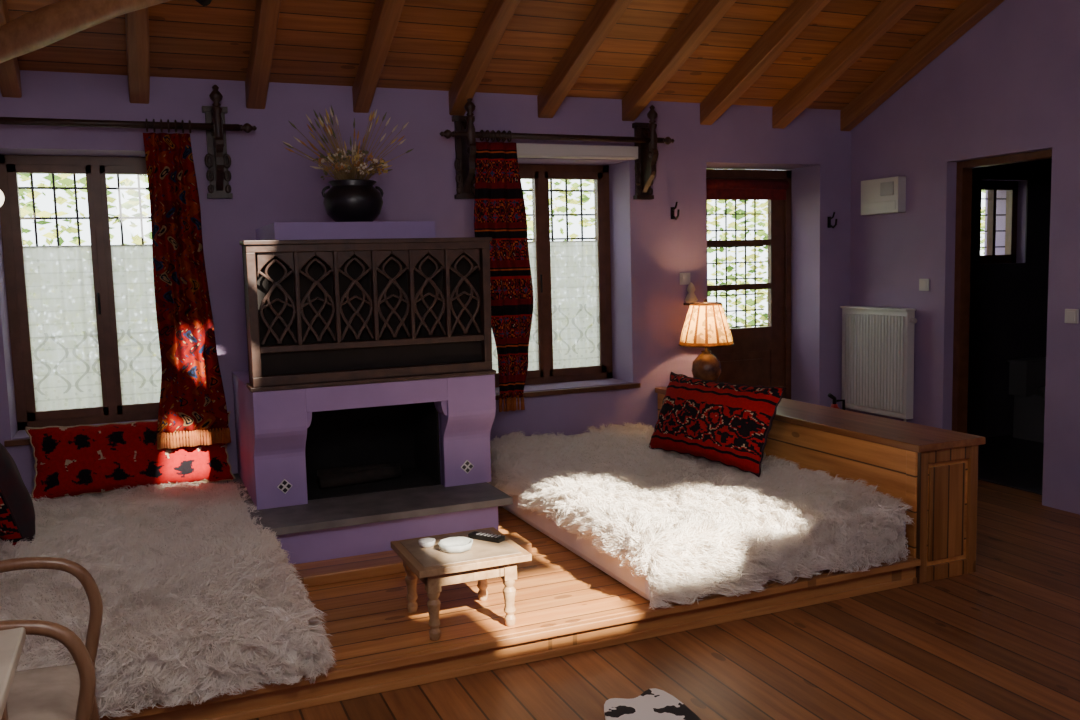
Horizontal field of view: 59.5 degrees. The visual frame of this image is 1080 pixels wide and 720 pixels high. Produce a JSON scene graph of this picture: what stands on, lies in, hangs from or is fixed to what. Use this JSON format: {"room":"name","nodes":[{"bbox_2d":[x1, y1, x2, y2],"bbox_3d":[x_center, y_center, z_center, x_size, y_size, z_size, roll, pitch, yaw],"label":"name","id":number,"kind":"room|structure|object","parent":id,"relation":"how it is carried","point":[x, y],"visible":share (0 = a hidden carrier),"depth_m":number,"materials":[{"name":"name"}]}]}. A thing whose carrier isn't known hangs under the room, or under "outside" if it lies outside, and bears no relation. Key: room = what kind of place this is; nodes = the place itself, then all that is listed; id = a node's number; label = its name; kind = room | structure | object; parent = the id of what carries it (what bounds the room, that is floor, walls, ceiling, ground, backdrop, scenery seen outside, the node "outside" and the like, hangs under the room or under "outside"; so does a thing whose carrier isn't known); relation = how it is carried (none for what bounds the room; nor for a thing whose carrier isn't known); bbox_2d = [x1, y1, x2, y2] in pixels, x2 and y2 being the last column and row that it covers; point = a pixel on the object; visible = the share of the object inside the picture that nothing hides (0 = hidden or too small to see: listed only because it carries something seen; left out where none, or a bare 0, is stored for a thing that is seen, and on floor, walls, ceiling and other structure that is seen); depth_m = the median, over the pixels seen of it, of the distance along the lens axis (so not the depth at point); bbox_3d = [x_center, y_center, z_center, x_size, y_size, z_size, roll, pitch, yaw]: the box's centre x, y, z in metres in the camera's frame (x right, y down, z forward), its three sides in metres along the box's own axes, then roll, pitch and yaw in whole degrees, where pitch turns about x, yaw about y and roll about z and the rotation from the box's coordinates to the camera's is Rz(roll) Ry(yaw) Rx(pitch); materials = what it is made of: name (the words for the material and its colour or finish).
{"room":"traditional dwelling","nodes":[
{"label":"traditional dwelling","id":0,"kind":"room"},
{"bbox_2d":[6,0,964,109],"bbox_3d":[1.347,-2.323,4.482,8.750,1.899,4.346,-4,6,-23],"label":"ceiling","id":1,"kind":"structure","parent":0,"point":[318,42],"depth_m":5.28,"materials":[{"name":"wood"}]},
{"bbox_2d":[0,0,21,97],"bbox_3d":[-1.927,-2.063,2.906,0.112,1.842,4.073,-4,6,-23],"label":"rafter","id":2,"kind":"object","parent":1,"relation":"attached to","point":[10,81],"visible":0.74,"depth_m":4.61,"materials":[{"name":"brown wood"}]},
{"bbox_2d":[125,7,149,103],"bbox_3d":[-1.387,-2.098,3.133,0.110,1.846,4.075,-4,6,-23],"label":"rafter","id":3,"kind":"object","parent":1,"relation":"attached to","point":[136,22],"visible":0.92,"depth_m":4.63,"materials":[{"name":"brown wood"}]},
{"bbox_2d":[245,0,280,108],"bbox_3d":[-0.844,-2.133,3.361,0.116,1.851,4.077,-4,6,-23],"label":"rafter","id":4,"kind":"object","parent":1,"relation":"attached to","point":[266,11],"visible":0.9,"depth_m":4.80,"materials":[{"name":"brown wood"}]},
{"bbox_2d":[352,0,404,112],"bbox_3d":[-0.304,-2.171,3.588,0.112,1.851,4.077,-4,6,-23],"label":"rafter","id":5,"kind":"object","parent":1,"relation":"attached to","point":[386,14],"visible":0.9,"depth_m":4.97,"materials":[{"name":"brown wood"}]},
{"bbox_2d":[448,0,520,115],"bbox_3d":[0.237,-2.210,3.817,0.110,1.847,4.076,-4,6,-23],"label":"rafter","id":6,"kind":"object","parent":1,"relation":"attached to","point":[495,20],"visible":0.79,"depth_m":5.17,"materials":[{"name":"brown wood"}]},
{"bbox_2d":[537,0,632,117],"bbox_3d":[0.776,-2.250,4.045,0.116,1.842,4.073,-4,6,-23],"label":"rafter","id":7,"kind":"object","parent":1,"relation":"attached to","point":[605,14],"visible":0.91,"depth_m":5.36,"materials":[{"name":"brown wood"}]},
{"bbox_2d":[622,0,735,120],"bbox_3d":[1.317,-2.288,4.273,0.112,1.841,4.073,-4,6,-23],"label":"rafter","id":8,"kind":"object","parent":1,"relation":"attached to","point":[705,15],"visible":0.89,"depth_m":5.53,"materials":[{"name":"brown wood"}]},
{"bbox_2d":[700,0,830,124],"bbox_3d":[1.858,-2.324,4.501,0.109,1.845,4.075,-4,6,-23],"label":"rafter","id":9,"kind":"object","parent":1,"relation":"attached to","point":[800,13],"visible":0.9,"depth_m":5.74,"materials":[{"name":"brown wood"}]},
{"bbox_2d":[772,0,919,128],"bbox_3d":[2.400,-2.359,4.728,0.115,1.850,4.077,-4,6,-23],"label":"rafter","id":10,"kind":"object","parent":1,"relation":"attached to","point":[887,13],"visible":0.9,"depth_m":5.95,"materials":[{"name":"brown wood"}]},
{"bbox_2d":[840,0,1004,130],"bbox_3d":[2.941,-2.395,4.956,0.114,1.852,4.078,-4,6,-23],"label":"rafter","id":11,"kind":"object","parent":1,"relation":"attached to","point":[969,13],"visible":0.9,"depth_m":6.12,"materials":[{"name":"brown wood"}]},
{"bbox_2d":[0,70,1026,496],"bbox_3d":[0.634,-0.451,6.484,8.550,2.540,0.400,-4,6,-23],"label":"wall","id":12,"kind":"structure","parent":0,"point":[270,183],"depth_m":5.95,"materials":[{"name":"purple paint"}]},
{"bbox_2d":[0,154,160,430],"bbox_3d":[-2.452,-0.386,5.316,0.960,1.490,0.161,-4,6,-23],"label":"window","id":13,"kind":"structure","parent":12,"relation":"in","point":[85,348],"depth_m":5.24,"materials":[{"name":"brown wood"}]},
{"bbox_2d":[4,419,157,446],"bbox_3d":[-2.341,0.384,5.203,1.040,0.036,0.315,-4,6,-23],"label":"windowsill","id":14,"kind":"structure","parent":12,"relation":"attached to","point":[20,436],"depth_m":4.90,"materials":[{"name":"brown wood"}]},
{"bbox_2d":[0,85,256,198],"bbox_3d":[-2.281,-1.134,4.851,1.590,0.585,0.192,-4,6,-23],"label":"curtain rod","id":15,"kind":"object","parent":12,"relation":"attached to","point":[218,175],"visible":1,"depth_m":5.00,"materials":[{"name":"brown wood"}]},
{"bbox_2d":[143,133,230,449],"bbox_3d":[-1.880,-0.364,4.990,0.373,1.646,0.119,-4,6,-23],"label":"curtain","id":16,"kind":"object","parent":15,"relation":"hanging from","point":[192,395],"visible":1,"depth_m":4.98,"materials":[{"name":"red fabric"}]},
{"bbox_2d":[491,164,612,387],"bbox_3d":[0.007,-0.569,6.351,1.010,1.465,0.161,-4,6,-23],"label":"window","id":17,"kind":"structure","parent":12,"relation":"in","point":[570,340],"depth_m":6.41,"materials":[{"name":"brown wood"}]},
{"bbox_2d":[440,98,673,199],"bbox_3d":[0.124,-1.301,5.864,1.580,0.585,0.192,-4,6,-23],"label":"curtain rod","id":18,"kind":"object","parent":12,"relation":"attached to","point":[645,138],"visible":1,"depth_m":5.73,"materials":[{"name":"brown wood"}]},
{"bbox_2d":[474,142,533,411],"bbox_3d":[-0.209,-0.495,5.737,0.365,1.626,0.068,-4,6,-23],"label":"curtain","id":19,"kind":"object","parent":18,"relation":"hanging from","point":[499,203],"visible":0.94,"depth_m":5.73,"materials":[{"name":"red fabric"}]},
{"bbox_2d":[495,378,640,399],"bbox_3d":[0.114,0.189,6.236,1.080,0.036,0.315,-4,6,-23],"label":"windowsill","id":20,"kind":"structure","parent":12,"relation":"attached to","point":[611,383],"depth_m":6.20,"materials":[{"name":"brown wood"}]},
{"bbox_2d":[516,143,637,159],"bbox_3d":[0.220,-1.316,5.970,0.880,0.081,0.069,-4,6,-23],"label":"roller blind","id":21,"kind":"object","parent":12,"relation":"attached to","point":[524,150],"visible":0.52,"depth_m":5.94,"materials":[{"name":"white fabric"}]},
{"bbox_2d":[671,202,679,219],"bbox_3d":[0.903,-0.993,6.284,0.024,0.119,0.086,-4,6,-23],"label":"coat hook","id":22,"kind":"object","parent":12,"relation":"attached to","point":[675,207],"visible":1,"depth_m":6.29,"materials":[{"name":"metal"}]},
{"bbox_2d":[680,273,689,284],"bbox_3d":[0.984,-0.551,6.397,0.080,0.080,0.016,-4,6,-23],"label":"light switch","id":23,"kind":"object","parent":12,"relation":"attached to","point":[684,277],"visible":1,"depth_m":6.39,"materials":[{"name":"white plastic"}]},
{"bbox_2d":[684,282,697,305],"bbox_3d":[1.020,-0.447,6.380,0.090,0.155,0.094,-4,6,-23],"label":"wall ornament","id":24,"kind":"object","parent":12,"relation":"attached to","point":[691,297],"visible":0.94,"depth_m":6.35,"materials":[{"name":"brown wood"}]},
{"bbox_2d":[706,179,788,199],"bbox_3d":[1.456,-1.238,6.868,0.820,0.145,0.068,-4,6,-23],"label":"door blind","id":25,"kind":"object","parent":12,"relation":"attached to","point":[716,189],"visible":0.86,"depth_m":6.87,"materials":[{"name":"red fabric"}]},
{"bbox_2d":[706,169,790,399],"bbox_3d":[1.458,-0.325,7.013,0.940,2.140,0.159,-4,6,-23],"label":"door","id":26,"kind":"structure","parent":12,"relation":"in","point":[758,355],"depth_m":7.08,"materials":[{"name":"brown wood"}]},
{"bbox_2d":[828,212,836,228],"bbox_3d":[2.110,-1.007,6.799,0.024,0.119,0.086,-4,6,-23],"label":"coat hook","id":27,"kind":"object","parent":12,"relation":"attached to","point":[829,218],"visible":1,"depth_m":6.81,"materials":[{"name":"metal"}]},
{"bbox_2d":[980,181,1017,263],"bbox_3d":[3.631,-1.110,7.636,0.500,0.660,0.110,-4,6,-23],"label":"window","id":28,"kind":"structure","parent":12,"relation":"in","point":[1011,187],"depth_m":7.64,"materials":[{"name":"brown wood"}]},
{"bbox_2d":[249,434,1079,719],"bbox_3d":[2.026,1.149,3.444,8.550,0.106,7.330,-4,6,-23],"label":"floor","id":29,"kind":"structure","parent":0,"point":[1000,640],"depth_m":3.53,"materials":[{"name":"brown wood"}]},
{"bbox_2d":[0,627,25,719],"bbox_3d":[-1.257,0.999,1.638,0.630,0.745,0.720,-4,6,-23],"label":"table","id":30,"kind":"object","parent":29,"relation":"on","point":[12,641],"visible":1,"depth_m":1.90,"materials":[{"name":"beige wood"}]},
{"bbox_2d":[0,557,102,719],"bbox_3d":[-1.486,0.814,2.309,0.752,0.991,0.553,-4,6,-23],"label":"armchair","id":31,"kind":"object","parent":29,"relation":"on","point":[64,692],"visible":0.98,"depth_m":2.41,"materials":[{"name":"brown wood"}]},
{"bbox_2d":[99,506,920,719],"bbox_3d":[-0.638,0.997,4.563,4.137,0.120,2.364,-4,6,-23],"label":"platform","id":32,"kind":"object","parent":29,"relation":"on","point":[564,604],"visible":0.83,"depth_m":3.73,"materials":[{"name":"brown wood"}]},
{"bbox_2d":[232,221,512,563],"bbox_3d":[-0.944,0.097,4.932,1.235,1.610,1.280,-4,6,-23],"label":"fireplace","id":33,"kind":"object","parent":32,"relation":"on","point":[438,430],"visible":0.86,"depth_m":4.68,"materials":[{"name":"purple paint"}]},
{"bbox_2d":[282,106,412,221],"bbox_3d":[-0.996,-1.019,4.926,0.604,0.612,0.402,-1,6,6],"label":"vase","id":34,"kind":"object","parent":33,"relation":"on","point":[351,197],"visible":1,"depth_m":4.87,"materials":[{"name":"black ceramic"}]},
{"bbox_2d":[317,463,401,488],"bbox_3d":[-0.960,0.612,5.033,0.464,0.072,0.238,-4,6,-23],"label":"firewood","id":35,"kind":"object","parent":33,"relation":"in","point":[352,475],"visible":1,"depth_m":4.99,"materials":[{"name":"brown wood"}]},
{"bbox_2d":[239,237,495,391],"bbox_3d":[-0.821,-0.244,4.631,1.210,0.700,0.200,-4,6,-23],"label":"upper cabinet","id":36,"kind":"object","parent":33,"relation":"on","point":[322,312],"visible":1,"depth_m":4.58,"materials":[{"name":"brown wood"}]},
{"bbox_2d":[292,532,531,586],"bbox_3d":[-0.603,0.927,4.394,1.140,0.050,0.208,-4,6,-23],"label":"step","id":37,"kind":"structure","parent":32,"relation":"on","point":[330,571],"depth_m":4.24,"materials":[{"name":"brown wood"}]},
{"bbox_2d":[391,527,531,640],"bbox_3d":[-0.312,0.872,3.696,0.440,0.288,0.420,-4,6,-23],"label":"side table","id":38,"kind":"object","parent":32,"relation":"on","point":[436,568],"visible":0.98,"depth_m":3.57,"materials":[{"name":"brown wood"}]},
{"bbox_2d":[418,538,434,547],"bbox_3d":[-0.443,0.717,3.696,0.068,0.026,0.068,-4,6,-23],"label":"bowl","id":39,"kind":"object","parent":38,"relation":"on","point":[424,542],"visible":1,"depth_m":3.68,"materials":[{"name":"white ceramic"}]},
{"bbox_2d":[438,537,472,552],"bbox_3d":[-0.325,0.716,3.649,0.132,0.032,0.132,-2,6,0],"label":"bowl","id":40,"kind":"object","parent":38,"relation":"on","point":[451,544],"visible":1,"depth_m":3.65,"materials":[{"name":"white ceramic"}]},
{"bbox_2d":[468,531,504,542],"bbox_3d":[-0.214,0.706,3.771,0.150,0.021,0.044,2,7,32],"label":"remote control","id":41,"kind":"object","parent":38,"relation":"on","point":[489,537],"visible":1,"depth_m":3.75,"materials":[{"name":"plastic"}]},
{"bbox_2d":[501,491,905,600],"bbox_3d":[0.611,0.735,5.082,1.350,0.230,2.290,-4,6,-23],"label":"daybed","id":42,"kind":"object","parent":32,"relation":"on","point":[583,548],"visible":0.13,"depth_m":4.33,"materials":[{"name":"beige fabric"}]},
{"bbox_2d":[487,422,913,609],"bbox_3d":[0.587,0.675,5.037,1.478,0.344,2.448,-4,6,-23],"label":"sheepskin throw","id":43,"kind":"object","parent":42,"relation":"on","point":[688,525],"visible":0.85,"depth_m":4.19,"materials":[{"name":"white fur"}]},
{"bbox_2d":[649,372,785,476],"bbox_3d":[0.931,0.325,5.122,0.262,0.442,0.965,-5,7,-27],"label":"cushion","id":44,"kind":"object","parent":43,"relation":"on","point":[728,424],"visible":1,"depth_m":4.96,"materials":[{"name":"red fabric"}]},
{"bbox_2d":[604,688,700,719],"bbox_3d":[0.516,1.221,2.594,0.748,0.012,1.328,-6,8,-40],"label":"cowhide rug","id":45,"kind":"object","parent":29,"relation":"on","point":[652,704],"visible":1,"depth_m":3.15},
{"bbox_2d":[655,387,985,583],"bbox_3d":[1.429,0.592,5.408,0.406,0.645,2.350,-4,6,-23],"label":"wooden partition","id":46,"kind":"object","parent":29,"relation":"on","point":[934,471],"visible":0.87,"depth_m":4.41,"materials":[{"name":"brown wood"}]},
{"bbox_2d":[678,299,733,381],"bbox_3d":[1.094,-0.105,6.211,0.363,0.594,0.363,-4,6,-23],"label":"table lamp","id":47,"kind":"object","parent":46,"relation":"on","point":[706,326],"visible":0.92,"depth_m":6.10,"materials":[{"name":"fabric"}]},
{"bbox_2d":[828,393,844,409],"bbox_3d":[2.060,0.499,6.606,0.140,0.552,0.147,1,6,25],"label":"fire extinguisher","id":48,"kind":"object","parent":29,"relation":"on","point":[834,404],"visible":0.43,"depth_m":6.57,"materials":[{"name":"metal"}]},
{"bbox_2d":[1008,357,1045,442],"bbox_3d":[4.037,0.329,7.297,0.399,0.634,0.710,-4,6,-23],"label":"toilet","id":49,"kind":"object","parent":29,"relation":"on","point":[1027,376],"visible":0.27,"depth_m":7.44,"materials":[{"name":"ceramic"}]},
{"bbox_2d":[849,0,1079,514],"bbox_3d":[3.678,-1.108,3.836,0.200,4.230,6.730,-4,6,-23],"label":"wall","id":50,"kind":"structure","parent":0,"point":[1009,85],"depth_m":5.87,"materials":[{"name":"purple paint"}]},
{"bbox_2d":[840,306,916,421],"bbox_3d":[2.396,0.192,6.683,0.114,1.130,0.674,-4,6,-23],"label":"radiator","id":51,"kind":"object","parent":50,"relation":"attached to","point":[878,342],"visible":0.96,"depth_m":6.60,"materials":[{"name":"white metal"}]},
{"bbox_2d":[861,176,905,214],"bbox_3d":[2.377,-1.137,6.556,0.077,0.240,0.360,-4,6,-23],"label":"box","id":52,"kind":"object","parent":50,"relation":"attached to","point":[883,195],"visible":1,"depth_m":6.50,"materials":[{"name":"white plastic"}]},
{"bbox_2d":[919,279,928,290],"bbox_3d":[2.562,-0.502,6.301,0.016,0.080,0.080,-4,6,-23],"label":"light switch","id":53,"kind":"object","parent":50,"relation":"attached to","point":[923,283],"visible":1,"depth_m":6.29,"materials":[{"name":"white plastic"}]},
{"bbox_2d":[952,149,1051,432],"bbox_3d":[2.908,-0.216,5.874,0.090,2.080,0.760,-4,6,-23],"label":"door frame","id":54,"kind":"structure","parent":50,"relation":"in","point":[964,173],"depth_m":6.14,"materials":[{"name":"brown wood"}]},
{"bbox_2d":[1065,309,1078,323],"bbox_3d":[2.994,-0.247,5.319,0.016,0.080,0.080,-4,6,-23],"label":"light switch","id":55,"kind":"object","parent":50,"relation":"attached to","point":[1071,315],"visible":1,"depth_m":5.31,"materials":[{"name":"white plastic"}]},
{"bbox_2d":[967,159,1051,437],"bbox_3d":[4.094,-0.497,6.252,2.360,2.500,2.730,-4,6,-23],"label":"wall","id":56,"kind":"structure","parent":0,"point":[1009,301],"depth_m":7.60,"materials":[{"name":"paint"}]},
{"bbox_3d":[-1.830,-0.726,1.514,0.200,4.230,6.730,-4,6,-23],"label":"wall","id":57,"kind":"structure","parent":0,"visible":0},
{"bbox_2d":[0,190,3,206],"bbox_3d":[-2.698,-0.710,4.348,0.410,0.184,0.110,-4,6,-23],"label":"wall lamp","id":58,"kind":"object","parent":57,"relation":"attached to","point":[1,193],"visible":1,"depth_m":4.40,"materials":[{"name":"beige"}]},
{"bbox_2d":[0,0,170,62],"bbox_3d":[-1.084,-1.350,3.146,4.366,0.542,0.148,2,7,32],"label":"ceiling beam","id":59,"kind":"structure","parent":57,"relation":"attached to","point":[37,29],"depth_m":3.56,"materials":[{"name":"brown wood"}]},
{"bbox_2d":[195,0,211,5],"bbox_3d":[-1.222,-1.343,3.382,0.096,0.154,0.056,3,7,38],"label":"ceiling spotlight","id":60,"kind":"object","parent":59,"relation":"attached to","point":[202,2],"visible":1,"depth_m":3.37,"materials":[{"name":"metal"}]},
{"bbox_3d":[-1.901,0.938,4.032,1.370,0.170,2.280,-4,6,-23],"label":"daybed","id":61,"kind":"object","parent":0,"visible":0},
{"bbox_2d":[0,480,336,718],"bbox_3d":[-1.833,0.878,3.992,1.489,0.322,2.470,-4,6,-23],"label":"sheepskin throw","id":62,"kind":"object","parent":61,"relation":"on","point":[204,601],"visible":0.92,"depth_m":3.35,"materials":[{"name":"white fur"}]},
{"bbox_2d":[0,443,34,545],"bbox_3d":[-2.405,0.560,4.174,0.262,0.533,0.573,-6,7,-37],"label":"cushion","id":63,"kind":"object","parent":62,"relation":"on","point":[17,513],"visible":0.86,"depth_m":4.00,"materials":[{"name":"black fabric"}]},
{"bbox_2d":[25,411,235,500],"bbox_3d":[-2.159,0.506,5.023,1.007,0.392,0.160,-4,6,-23],"label":"cushion","id":64,"kind":"object","parent":62,"relation":"on","point":[78,460],"visible":0.8,"depth_m":4.93,"materials":[{"name":"red fabric"}]},
{"label":"outside","id":65,"kind":"structure","parent":0,"visible":0},
{"bbox_3d":[-0.581,0.397,11.762,32.000,0.080,10.060,-4,6,-23],"label":"ground","id":66,"kind":"structure","parent":65,"visible":0},
{"bbox_2d":[17,169,984,327],"bbox_3d":[1.171,-1.514,9.857,18.130,4.095,1.551,-4,6,-23],"label":"outdoor background","id":67,"kind":"object","parent":66,"relation":"on","point":[27,209],"visible":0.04,"depth_m":9.39,"materials":[{"name":"green plant"}]}
]}

